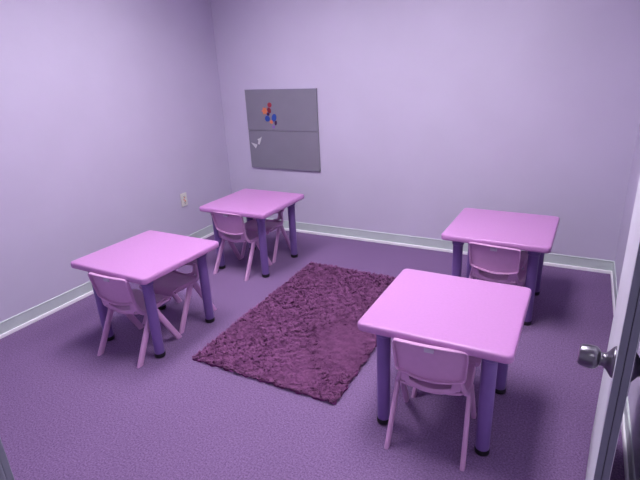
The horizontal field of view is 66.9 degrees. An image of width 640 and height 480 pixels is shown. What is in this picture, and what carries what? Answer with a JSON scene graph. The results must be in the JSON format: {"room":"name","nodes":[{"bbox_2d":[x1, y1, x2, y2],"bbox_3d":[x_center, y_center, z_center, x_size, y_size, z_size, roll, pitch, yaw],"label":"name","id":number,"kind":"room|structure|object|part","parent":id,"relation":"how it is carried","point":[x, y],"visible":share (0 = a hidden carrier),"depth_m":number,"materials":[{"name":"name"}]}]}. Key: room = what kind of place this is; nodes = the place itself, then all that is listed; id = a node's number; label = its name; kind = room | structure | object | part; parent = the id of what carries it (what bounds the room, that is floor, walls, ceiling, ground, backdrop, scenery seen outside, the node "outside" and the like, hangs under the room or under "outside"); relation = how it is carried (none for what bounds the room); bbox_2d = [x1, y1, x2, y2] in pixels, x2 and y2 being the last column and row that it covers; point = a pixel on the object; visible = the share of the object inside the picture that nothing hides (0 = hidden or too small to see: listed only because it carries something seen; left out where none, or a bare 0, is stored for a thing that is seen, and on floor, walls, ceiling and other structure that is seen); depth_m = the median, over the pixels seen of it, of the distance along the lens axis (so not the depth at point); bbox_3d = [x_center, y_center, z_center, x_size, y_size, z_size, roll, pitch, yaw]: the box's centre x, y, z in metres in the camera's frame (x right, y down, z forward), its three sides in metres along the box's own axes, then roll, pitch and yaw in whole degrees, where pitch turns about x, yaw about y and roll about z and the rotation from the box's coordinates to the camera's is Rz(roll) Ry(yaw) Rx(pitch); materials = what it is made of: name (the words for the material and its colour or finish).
{"room":"children's room","nodes":[
{"label":"children's room","id":0,"kind":"room"},
{"bbox_2d":[0,0,231,321],"bbox_3d":[-1.782,-0.791,3.094,0.120,2.520,3.718,8,23,27],"label":"wall","id":1,"kind":"structure","parent":0,"point":[111,111],"depth_m":3.39,"materials":[{"name":"purple paint"}]},
{"bbox_2d":[0,224,213,338],"bbox_3d":[-1.667,0.352,3.482,0.014,0.098,3.478,8,23,27],"label":"baseboard","id":2,"kind":"structure","parent":1,"relation":"attached to","point":[21,320],"depth_m":3.24,"materials":[{"name":"plastic"}]},
{"bbox_2d":[180,192,187,206],"bbox_3d":[-1.186,-0.353,4.232,0.014,0.116,0.072,8,23,27],"label":"wall outlet","id":3,"kind":"object","parent":1,"relation":"attached to","point":[183,196],"visible":1,"depth_m":4.22,"materials":[{"name":"white plastic"}]},
{"bbox_2d":[0,229,624,479],"bbox_3d":[-0.036,0.911,1.982,4.628,0.060,5.033,8,23,27],"label":"floor","id":4,"kind":"structure","parent":0,"point":[68,411],"depth_m":2.27,"materials":[{"name":"purple carpet"}]},
{"bbox_2d":[88,272,181,367],"bbox_3d":[-1.056,0.381,2.738,0.324,0.504,0.352,7,22,25],"label":"chair","id":5,"kind":"object","parent":4,"relation":"on","point":[116,294],"visible":0.91,"depth_m":2.64,"materials":[{"name":"plastic"}]},
{"bbox_3d":[-1.216,0.502,2.780,0.021,0.262,0.202,8,23,28],"label":"leg","id":6,"kind":"part","parent":5,"relation":"part of","materials":[{"name":"plastic"}]},
{"bbox_3d":[-1.110,0.298,2.603,0.285,0.251,0.076,7,22,25],"label":"backrest","id":7,"kind":"part","parent":5,"relation":"part of","materials":[{"name":"plastic"}]},
{"bbox_3d":[-1.150,0.452,2.906,0.021,0.262,0.202,6,22,23],"label":"leg","id":8,"kind":"part","parent":5,"relation":"part of","materials":[{"name":"plastic"}]},
{"bbox_3d":[-1.038,0.359,2.770,0.286,0.051,0.243,7,22,25],"label":"seat","id":9,"kind":"part","parent":5,"relation":"part of","materials":[{"name":"plastic"}]},
{"bbox_3d":[-0.952,0.535,2.654,0.021,0.262,0.202,6,22,23],"label":"leg","id":10,"kind":"part","parent":5,"relation":"part of","materials":[{"name":"plastic"}]},
{"bbox_3d":[-0.927,0.341,2.679,0.036,0.103,0.242,9,24,30],"label":"rail","id":11,"kind":"part","parent":5,"relation":"part of","materials":[{"name":"plastic"}]},
{"bbox_3d":[-0.885,0.486,2.780,0.021,0.262,0.202,8,23,28],"label":"leg","id":12,"kind":"part","parent":5,"relation":"part of","materials":[{"name":"plastic"}]},
{"bbox_2d":[71,230,218,357],"bbox_3d":[-0.990,0.309,2.897,0.595,0.522,0.595,8,23,28],"label":"table","id":13,"kind":"object","parent":4,"relation":"on","point":[143,258],"visible":0.84,"depth_m":2.74,"materials":[{"name":"plastic"}]},
{"bbox_3d":[-1.275,0.359,2.826,0.068,0.460,0.068,8,23,28],"label":"leg","id":14,"kind":"part","parent":13,"relation":"part of","materials":[{"name":"plastic"}]},
{"bbox_3d":[-0.906,0.413,2.630,0.068,0.460,0.068,8,23,28],"label":"leg","id":15,"kind":"part","parent":13,"relation":"part of","materials":[{"name":"plastic"}]},
{"bbox_3d":[-0.705,0.277,2.974,0.068,0.460,0.068,8,23,28],"label":"leg","id":16,"kind":"part","parent":13,"relation":"part of","materials":[{"name":"plastic"}]},
{"bbox_2d":[139,259,216,333],"bbox_3d":[-0.915,0.259,3.049,0.324,0.504,0.352,8,23,27],"label":"chair","id":17,"kind":"object","parent":4,"relation":"on","point":[168,284],"visible":0.48,"depth_m":2.98,"materials":[{"name":"plastic"}]},
{"bbox_3d":[-0.934,0.264,3.012,0.286,0.051,0.243,8,23,27],"label":"seat","id":18,"kind":"part","parent":17,"relation":"part of","materials":[{"name":"plastic"}]},
{"bbox_3d":[-1.004,0.330,3.219,0.021,0.262,0.202,7,22,24],"label":"leg","id":19,"kind":"part","parent":17,"relation":"part of","materials":[{"name":"plastic"}]},
{"bbox_3d":[-0.869,0.105,3.096,0.285,0.251,0.076,8,23,27],"label":"backrest","id":20,"kind":"part","parent":17,"relation":"part of","materials":[{"name":"plastic"}]},
{"bbox_3d":[-0.805,0.234,2.953,0.036,0.103,0.242,6,22,22],"label":"rail","id":21,"kind":"part","parent":17,"relation":"part of","materials":[{"name":"plastic"}]},
{"bbox_3d":[-0.814,0.415,2.962,0.021,0.262,0.202,7,22,24],"label":"leg","id":22,"kind":"part","parent":17,"relation":"part of","materials":[{"name":"plastic"}]},
{"bbox_3d":[-0.744,0.366,3.086,0.021,0.262,0.202,9,23,29],"label":"leg","id":23,"kind":"part","parent":17,"relation":"part of","materials":[{"name":"plastic"}]},
{"bbox_2d":[211,212,271,280],"bbox_3d":[-0.616,-0.007,3.731,0.324,0.504,0.352,9,23,28],"label":"chair","id":24,"kind":"object","parent":4,"relation":"on","point":[233,227],"visible":0.94,"depth_m":3.63,"materials":[{"name":"plastic"}]},
{"bbox_3d":[-0.775,0.111,3.782,0.021,0.262,0.202,10,24,31],"label":"leg","id":25,"kind":"part","parent":24,"relation":"part of","materials":[{"name":"plastic"}]},
{"bbox_3d":[-0.675,-0.090,3.598,0.285,0.251,0.076,9,23,28],"label":"backrest","id":26,"kind":"part","parent":24,"relation":"part of","materials":[{"name":"plastic"}]},
{"bbox_3d":[-0.701,0.062,3.904,0.021,0.262,0.202,7,23,26],"label":"leg","id":27,"kind":"part","parent":24,"relation":"part of","materials":[{"name":"plastic"}]},
{"bbox_3d":[-0.596,-0.029,3.761,0.286,0.051,0.243,9,23,28],"label":"seat","id":28,"kind":"part","parent":24,"relation":"part of","materials":[{"name":"plastic"}]},
{"bbox_3d":[-0.489,-0.044,3.664,0.036,0.103,0.242,11,24,33],"label":"rail","id":29,"kind":"part","parent":24,"relation":"part of","materials":[{"name":"plastic"}]},
{"bbox_3d":[-0.519,0.150,3.641,0.021,0.262,0.202,7,23,26],"label":"leg","id":30,"kind":"part","parent":24,"relation":"part of","materials":[{"name":"plastic"}]},
{"bbox_3d":[-0.445,0.101,3.763,0.021,0.262,0.202,10,24,31],"label":"leg","id":31,"kind":"part","parent":24,"relation":"part of","materials":[{"name":"plastic"}]},
{"bbox_2d":[199,189,303,277],"bbox_3d":[-0.507,-0.064,3.845,0.595,0.522,0.595,8,23,27],"label":"table","id":32,"kind":"object","parent":4,"relation":"on","point":[250,204],"visible":0.85,"depth_m":3.69,"materials":[{"name":"plastic"}]},
{"bbox_3d":[-0.791,-0.013,3.771,0.068,0.460,0.068,8,23,27],"label":"leg","id":33,"kind":"part","parent":32,"relation":"part of","materials":[{"name":"plastic"}]},
{"bbox_3d":[-0.594,-0.151,4.117,0.068,0.460,0.068,8,23,27],"label":"leg","id":34,"kind":"part","parent":32,"relation":"part of","materials":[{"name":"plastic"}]},
{"bbox_3d":[-0.420,0.039,3.579,0.068,0.460,0.068,8,23,27],"label":"leg","id":35,"kind":"part","parent":32,"relation":"part of","materials":[{"name":"plastic"}]},
{"bbox_3d":[-0.223,-0.098,3.925,0.068,0.460,0.068,8,23,27],"label":"leg","id":36,"kind":"part","parent":32,"relation":"part of","materials":[{"name":"plastic"}]},
{"bbox_2d":[241,209,290,262],"bbox_3d":[-0.459,-0.122,4.022,0.324,0.504,0.352,6,22,24],"label":"chair","id":37,"kind":"object","parent":4,"relation":"on","point":[270,225],"visible":0.44,"depth_m":3.98,"materials":[{"name":"plastic"}]},
{"bbox_3d":[-0.618,0.001,4.059,0.021,0.262,0.202,8,23,26],"label":"leg","id":38,"kind":"part","parent":37,"relation":"part of","materials":[{"name":"plastic"}]},
{"bbox_3d":[-0.476,-0.117,3.983,0.286,0.051,0.243,6,22,24],"label":"seat","id":39,"kind":"part","parent":37,"relation":"part of","materials":[{"name":"plastic"}]},
{"bbox_3d":[-0.419,-0.277,4.071,0.285,0.251,0.076,6,22,24],"label":"backrest","id":40,"kind":"part","parent":37,"relation":"part of","materials":[{"name":"plastic"}]},
{"bbox_3d":[-0.345,-0.149,3.932,0.036,0.103,0.242,4,21,19],"label":"rail","id":41,"kind":"part","parent":37,"relation":"part of","materials":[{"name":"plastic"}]},
{"bbox_3d":[-0.350,0.031,3.941,0.021,0.262,0.202,5,22,21],"label":"leg","id":42,"kind":"part","parent":37,"relation":"part of","materials":[{"name":"plastic"}]},
{"bbox_3d":[-0.288,-0.019,4.068,0.021,0.262,0.202,8,23,26],"label":"leg","id":43,"kind":"part","parent":37,"relation":"part of","materials":[{"name":"plastic"}]},
{"bbox_2d":[191,261,395,404],"bbox_3d":[0.002,0.464,3.050,0.952,0.034,1.495,8,23,27],"label":"shag rug","id":44,"kind":"object","parent":4,"relation":"on","point":[305,337],"visible":0.88,"depth_m":2.81,"materials":[{"name":"purple fabric"}]},
{"bbox_2d":[384,337,476,470],"bbox_3d":[0.470,0.581,1.992,0.324,0.504,0.352,6,22,24],"label":"chair","id":45,"kind":"object","parent":4,"relation":"on","point":[424,367],"visible":1,"depth_m":1.88,"materials":[{"name":"plastic"}]},
{"bbox_3d":[0.310,0.705,2.029,0.021,0.262,0.202,8,23,26],"label":"leg","id":46,"kind":"part","parent":45,"relation":"part of","materials":[{"name":"plastic"}]},
{"bbox_3d":[0.351,0.512,2.047,0.036,0.103,0.242,4,21,19],"label":"rail","id":47,"kind":"part","parent":45,"relation":"part of","materials":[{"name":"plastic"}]},
{"bbox_3d":[0.372,0.654,2.157,0.021,0.262,0.202,5,22,21],"label":"leg","id":48,"kind":"part","parent":45,"relation":"part of","materials":[{"name":"plastic"}]},
{"bbox_3d":[0.419,0.500,1.856,0.285,0.251,0.076,6,22,24],"label":"backrest","id":49,"kind":"part","parent":45,"relation":"part of","materials":[{"name":"plastic"}]},
{"bbox_3d":[0.486,0.559,2.025,0.286,0.051,0.243,6,22,24],"label":"seat","id":50,"kind":"part","parent":45,"relation":"part of","materials":[{"name":"plastic"}]},
{"bbox_3d":[0.578,0.735,1.911,0.021,0.262,0.202,5,22,21],"label":"leg","id":51,"kind":"part","parent":45,"relation":"part of","materials":[{"name":"plastic"}]},
{"bbox_3d":[0.600,0.541,1.937,0.036,0.103,0.242,9,23,28],"label":"rail","id":52,"kind":"part","parent":45,"relation":"part of","materials":[{"name":"plastic"}]},
{"bbox_3d":[0.640,0.685,2.039,0.021,0.262,0.202,8,23,26],"label":"leg","id":53,"kind":"part","parent":45,"relation":"part of","materials":[{"name":"plastic"}]},
{"bbox_2d":[358,269,531,456],"bbox_3d":[0.555,0.515,2.134,0.595,0.522,0.595,8,23,27],"label":"table","id":54,"kind":"object","parent":4,"relation":"on","point":[484,320],"visible":0.88,"depth_m":1.97,"materials":[{"name":"plastic"}]},
{"bbox_3d":[0.271,0.566,2.061,0.068,0.460,0.068,8,23,27],"label":"leg","id":55,"kind":"part","parent":54,"relation":"part of","materials":[{"name":"plastic"}]},
{"bbox_3d":[0.642,0.619,1.869,0.068,0.460,0.068,8,23,27],"label":"leg","id":56,"kind":"part","parent":54,"relation":"part of","materials":[{"name":"plastic"}]},
{"bbox_3d":[0.840,0.482,2.214,0.068,0.460,0.068,8,23,27],"label":"leg","id":57,"kind":"part","parent":54,"relation":"part of","materials":[{"name":"plastic"}]},
{"bbox_2d":[411,356,481,397],"bbox_3d":[0.642,0.470,2.272,0.324,0.504,0.352,8,23,27],"label":"chair","id":58,"kind":"object","parent":4,"relation":"on","point":[477,361],"visible":0.02,"depth_m":2.09,"materials":[{"name":"plastic"}]},
{"bbox_3d":[0.482,0.589,2.319,0.021,0.262,0.202,9,23,29],"label":"leg","id":59,"kind":"part","parent":58,"relation":"part of","materials":[{"name":"plastic"}]},
{"bbox_3d":[0.622,0.475,2.235,0.286,0.051,0.243,8,23,27],"label":"seat","id":60,"kind":"part","parent":58,"relation":"part of","materials":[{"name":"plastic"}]},
{"bbox_2d":[468,242,526,286],"bbox_3d":[1.051,0.226,2.880,0.324,0.504,0.352,11,24,33],"label":"chair","id":61,"kind":"object","parent":4,"relation":"on","point":[491,263],"visible":0.88,"depth_m":2.75,"materials":[{"name":"plastic"}]},
{"bbox_3d":[1.074,0.205,2.909,0.286,0.051,0.243,11,24,33],"label":"seat","id":62,"kind":"part","parent":61,"relation":"part of","materials":[{"name":"plastic"}]},
{"bbox_3d":[1.173,0.193,2.804,0.036,0.103,0.242,13,26,37],"label":"rail","id":63,"kind":"part","parent":61,"relation":"part of","materials":[{"name":"plastic"}]},
{"bbox_2d":[441,208,559,325],"bbox_3d":[1.122,0.153,3.041,0.595,0.522,0.595,8,23,28],"label":"table","id":64,"kind":"object","parent":4,"relation":"on","point":[535,234],"visible":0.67,"depth_m":2.87,"materials":[{"name":"plastic"}]},
{"bbox_3d":[0.837,0.202,2.971,0.068,0.460,0.068,8,23,28],"label":"leg","id":65,"kind":"part","parent":64,"relation":"part of","materials":[{"name":"plastic"}]},
{"bbox_3d":[1.040,0.066,3.313,0.068,0.460,0.068,8,23,28],"label":"leg","id":66,"kind":"part","parent":64,"relation":"part of","materials":[{"name":"plastic"}]},
{"bbox_3d":[1.205,0.257,2.774,0.068,0.460,0.068,8,23,28],"label":"leg","id":67,"kind":"part","parent":64,"relation":"part of","materials":[{"name":"plastic"}]},
{"bbox_3d":[1.408,0.121,3.117,0.068,0.460,0.068,8,23,28],"label":"leg","id":68,"kind":"part","parent":64,"relation":"part of","materials":[{"name":"plastic"}]},
{"bbox_2d":[476,251,527,280],"bbox_3d":[1.201,0.107,3.180,0.324,0.504,0.352,8,23,27],"label":"chair","id":69,"kind":"object","parent":4,"relation":"on","point":[524,254],"visible":0.11,"depth_m":3.08,"materials":[{"name":"plastic"}]},
{"bbox_3d":[1.181,0.113,3.143,0.286,0.051,0.243,8,23,27],"label":"seat","id":70,"kind":"part","parent":69,"relation":"part of","materials":[{"name":"plastic"}]},
{"bbox_2d":[210,0,639,269],"bbox_3d":[1.101,-1.093,3.530,4.508,2.520,0.120,8,23,27],"label":"wall","id":71,"kind":"structure","parent":0,"point":[429,111],"depth_m":3.59,"materials":[{"name":"purple paint"}]},
{"bbox_2d":[245,88,320,171],"bbox_3d":[-0.335,-0.975,4.303,0.733,0.700,0.020,8,23,27],"label":"board","id":72,"kind":"object","parent":71,"relation":"attached to","point":[293,144],"visible":1,"depth_m":4.28,"materials":[{"name":"metal"}]},
{"bbox_3d":[-0.343,-1.135,4.243,0.729,0.350,0.014,8,23,27],"label":"panel","id":73,"kind":"part","parent":72,"relation":"part of","materials":[{"name":"metal"}]},
{"bbox_3d":[-0.326,-0.807,4.363,0.729,0.342,0.014,8,23,27],"label":"panel","id":74,"kind":"part","parent":72,"relation":"part of","materials":[{"name":"metal"}]},
{"bbox_2d":[243,217,613,273],"bbox_3d":[0.601,-0.009,4.162,3.310,0.098,0.014,8,23,27],"label":"baseboard","id":75,"kind":"structure","parent":71,"relation":"attached to","point":[550,259],"depth_m":4.06,"materials":[{"name":"plastic"}]},
{"bbox_2d":[615,122,639,479],"bbox_3d":[1.223,-0.348,1.497,0.100,2.520,3.598,8,23,27],"label":"wall","id":76,"kind":"structure","parent":0,"point":[634,389],"depth_m":2.85,"materials":[{"name":"purple paint"}]},
{"bbox_2d":[577,176,639,479],"bbox_3d":[0.956,-0.057,1.434,0.199,2.018,1.052,10,24,31],"label":"door","id":77,"kind":"structure","parent":76,"relation":"in","point":[621,361],"depth_m":1.15,"materials":[{"name":"grey wood"}]},
{"bbox_3d":[0.668,0.285,1.173,0.077,0.076,0.076,10,24,31],"label":"knob","id":78,"kind":"part","parent":77,"relation":"part of","materials":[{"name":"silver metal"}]},
{"bbox_3d":[0.762,0.301,1.116,0.077,0.076,0.076,10,24,31],"label":"knob","id":79,"kind":"part","parent":77,"relation":"part of","materials":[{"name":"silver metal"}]},
{"bbox_2d":[610,261,617,315],"bbox_3d":[1.911,0.301,3.148,0.014,0.098,0.653,8,23,27],"label":"baseboard","id":80,"kind":"structure","parent":76,"relation":"attached to","point":[613,272],"depth_m":3.13,"materials":[{"name":"plastic"}]},
{"bbox_2d":[621,397,635,479],"bbox_3d":[0.881,1.023,1.329,0.014,0.098,1.870,8,23,27],"label":"baseboard","id":81,"kind":"structure","parent":76,"relation":"attached to","point":[629,468],"depth_m":1.89,"materials":[{"name":"plastic"}]},
{"bbox_3d":[-1.098,0.008,0.838,3.320,2.520,0.120,8,23,27],"label":"wall","id":82,"kind":"structure","parent":0,"visible":0},
{"bbox_2d":[0,438,14,479],"bbox_3d":[-0.071,0.335,0.382,1.013,2.130,0.154,8,23,27],"label":"trim","id":83,"kind":"structure","parent":82,"relation":"attached to","point":[6,473],"depth_m":0.65,"materials":[{"name":"grey paint"}]}
]}

